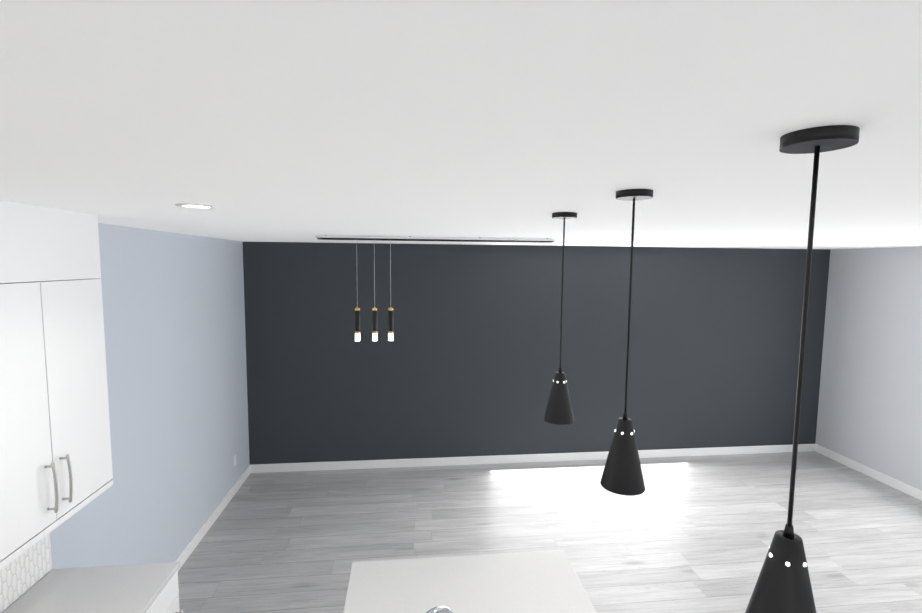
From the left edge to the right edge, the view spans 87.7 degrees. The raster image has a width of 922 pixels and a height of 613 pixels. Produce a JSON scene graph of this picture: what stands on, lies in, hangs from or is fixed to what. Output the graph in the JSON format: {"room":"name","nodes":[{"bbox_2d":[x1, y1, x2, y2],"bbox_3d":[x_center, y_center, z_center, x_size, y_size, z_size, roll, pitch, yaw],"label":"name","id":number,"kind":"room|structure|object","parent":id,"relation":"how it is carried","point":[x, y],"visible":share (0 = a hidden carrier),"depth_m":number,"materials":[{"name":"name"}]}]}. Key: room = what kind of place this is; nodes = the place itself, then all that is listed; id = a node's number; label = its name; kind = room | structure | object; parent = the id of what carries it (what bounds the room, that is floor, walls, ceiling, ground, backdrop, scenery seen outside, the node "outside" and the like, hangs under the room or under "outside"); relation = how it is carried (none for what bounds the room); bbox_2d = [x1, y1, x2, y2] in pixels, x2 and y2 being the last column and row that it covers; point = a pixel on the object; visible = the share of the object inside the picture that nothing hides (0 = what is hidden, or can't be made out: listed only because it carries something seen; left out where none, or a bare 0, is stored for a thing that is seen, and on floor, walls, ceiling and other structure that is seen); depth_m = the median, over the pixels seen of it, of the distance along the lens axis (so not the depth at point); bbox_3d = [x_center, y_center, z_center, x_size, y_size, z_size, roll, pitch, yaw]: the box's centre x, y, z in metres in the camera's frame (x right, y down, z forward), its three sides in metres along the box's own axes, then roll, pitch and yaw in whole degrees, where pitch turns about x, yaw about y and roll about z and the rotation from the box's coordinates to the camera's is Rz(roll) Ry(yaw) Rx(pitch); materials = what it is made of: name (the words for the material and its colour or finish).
{"room":"kitchen","nodes":[
{"label":"kitchen","id":0,"kind":"room"},
{"bbox_2d":[2,223,249,612],"bbox_3d":[-2.134,1.002,1.630,0.100,2.780,8.400,0,5,-6],"label":"wall","id":1,"kind":"structure","parent":0,"point":[174,324],"depth_m":3.77,"materials":[{"name":"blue paint"}]},
{"bbox_2d":[0,533,51,612],"bbox_3d":[-1.650,0.628,0.767,0.668,1.869,3.530,0,5,-6],"label":"tile backsplash","id":2,"kind":"structure","parent":1,"relation":"attached to","point":[24,572],"depth_m":2.37,"materials":[{"name":"white tile"}]},
{"bbox_2d":[0,200,112,569],"bbox_3d":[-1.906,0.297,1.844,0.382,1.406,1.240,0,5,-6],"label":"upper cabinet","id":3,"kind":"object","parent":1,"relation":"attached to","point":[56,471],"visible":1,"depth_m":2.08,"materials":[{"name":"white wood"}]},
{"bbox_2d":[174,465,253,570],"bbox_3d":[-2.368,2.110,4.210,0.017,0.105,3.160,0,5,-6],"label":"baseboard","id":4,"kind":"structure","parent":1,"relation":"attached to","point":[187,551],"depth_m":4.62,"materials":[{"name":"white wood"}]},
{"bbox_2d":[0,0,921,248],"bbox_3d":[1.664,-0.417,1.932,7.720,0.060,8.400,0,5,-6],"label":"ceiling","id":5,"kind":"structure","parent":0,"point":[280,120],"depth_m":0.75,"materials":[{"name":"white paint"}]},
{"bbox_2d":[175,203,216,208],"bbox_3d":[-1.088,-0.412,1.973,0.151,0.006,0.151,-1,5,-12],"label":"recessed light","id":6,"kind":"object","parent":5,"relation":"in","point":[196,206],"depth_m":1.95,"materials":[{"name":"white plastic"}]},
{"bbox_2d":[315,235,555,282],"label":"track light","id":7,"kind":"object","parent":5,"relation":"attached to","point":[322,237],"depth_m":4.12,"materials":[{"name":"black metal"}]},
{"bbox_2d":[355,307,359,340],"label":"pendant light","id":8,"kind":"object","parent":7,"relation":"hanging from","point":[357,310],"depth_m":4.21,"materials":[{"name":"black metal"}]},
{"bbox_2d":[372,307,376,340],"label":"pendant light","id":9,"kind":"object","parent":7,"relation":"hanging from","point":[374,310],"depth_m":4.22,"materials":[{"name":"black metal"}]},
{"bbox_2d":[388,307,392,340],"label":"pendant light","id":10,"kind":"object","parent":7,"relation":"hanging from","point":[390,309],"depth_m":4.24,"materials":[{"name":"black metal"}]},
{"bbox_2d":[544,212,576,424],"bbox_3d":[0.458,0.055,2.187,0.140,0.946,0.140,0,5,-6],"label":"pendant light","id":11,"kind":"object","parent":5,"relation":"hanging from","point":[558,411],"visible":1,"depth_m":2.18,"materials":[{"name":"black metal"}]},
{"bbox_2d":[612,236,630,237],"bbox_3d":[1.299,-0.564,3.899,0.151,0.006,0.151,-1,5,-12],"label":"recessed light","id":12,"kind":"object","parent":5,"relation":"in","point":[612,236],"depth_m":3.88,"materials":[{"name":"white plastic"}]},
{"bbox_2d":[600,189,652,495],"bbox_3d":[0.533,0.115,1.530,0.140,0.946,0.140,0,5,-6],"label":"pendant light","id":13,"kind":"object","parent":5,"relation":"hanging from","point":[622,474],"visible":1,"depth_m":1.52,"materials":[{"name":"black metal"}]},
{"bbox_2d":[745,125,859,612],"bbox_3d":[0.609,0.175,0.866,0.140,0.946,0.140,0,5,-6],"label":"pendant light","id":14,"kind":"object","parent":5,"relation":"hanging from","point":[783,584],"visible":1,"depth_m":0.86,"materials":[{"name":"black metal"}]},
{"bbox_2d":[243,242,829,464],"bbox_3d":[1.234,0.622,6.172,7.620,2.780,0.100,0,5,-6],"label":"wall","id":15,"kind":"structure","parent":0,"point":[465,362],"depth_m":6.06,"materials":[{"name":"grey paint"}]},
{"bbox_2d":[250,444,813,472],"bbox_3d":[1.164,1.959,6.227,7.490,0.105,0.017,0,5,-6],"label":"baseboard","id":16,"kind":"structure","parent":15,"relation":"attached to","point":[497,459],"depth_m":6.15,"materials":[{"name":"white wood"}]},
{"bbox_2d":[178,451,921,612],"bbox_3d":[1.639,2.411,2.188,7.720,0.060,8.400,0,5,-6],"label":"floor","id":17,"kind":"structure","parent":0,"point":[687,534],"depth_m":4.62,"materials":[{"name":"grey wood"}]},
{"bbox_2d":[146,570,182,612],"bbox_3d":[-1.838,1.889,2.396,0.638,0.880,0.450,0,5,-6],"label":"base cabinet","id":18,"kind":"object","parent":17,"relation":"on","point":[166,600],"depth_m":2.52,"materials":[{"name":"white wood"}]},
{"bbox_2d":[3,562,179,612],"bbox_3d":[-1.782,1.476,1.914,0.641,0.028,1.382,0,5,-6],"label":"countertop","id":19,"kind":"structure","parent":18,"relation":"on","point":[136,588],"depth_m":2.40,"materials":[{"name":"white stone"}]},
{"bbox_2d":[343,550,596,612],"bbox_3d":[0.119,1.960,1.633,1.195,0.910,2.257,0,5,-6],"label":"kitchen island","id":20,"kind":"object","parent":17,"relation":"on","point":[547,581],"visible":1,"depth_m":2.46,"materials":[{"name":"white stone"}]},
{"bbox_2d":[426,606,452,612],"bbox_3d":[-0.096,1.251,1.611,0.201,0.502,0.163,0,5,-6],"label":"faucet","id":21,"kind":"object","parent":20,"relation":"on","point":[441,609],"visible":1,"depth_m":1.60,"materials":[{"name":"silver metal"}]},
{"bbox_2d":[815,247,921,490],"bbox_3d":[5.443,0.996,2.441,0.100,2.780,8.300,0,5,-6],"label":"wall","id":22,"kind":"structure","parent":0,"point":[870,405],"depth_m":5.80,"materials":[{"name":"white paint"}]},
{"bbox_2d":[814,444,921,500],"bbox_3d":[5.329,2.292,2.950,0.014,0.105,7.500,0,5,-6],"label":"baseboard","id":23,"kind":"structure","parent":22,"relation":"attached to","point":[872,473],"depth_m":5.84,"materials":[{"name":"white wood"}]}
]}

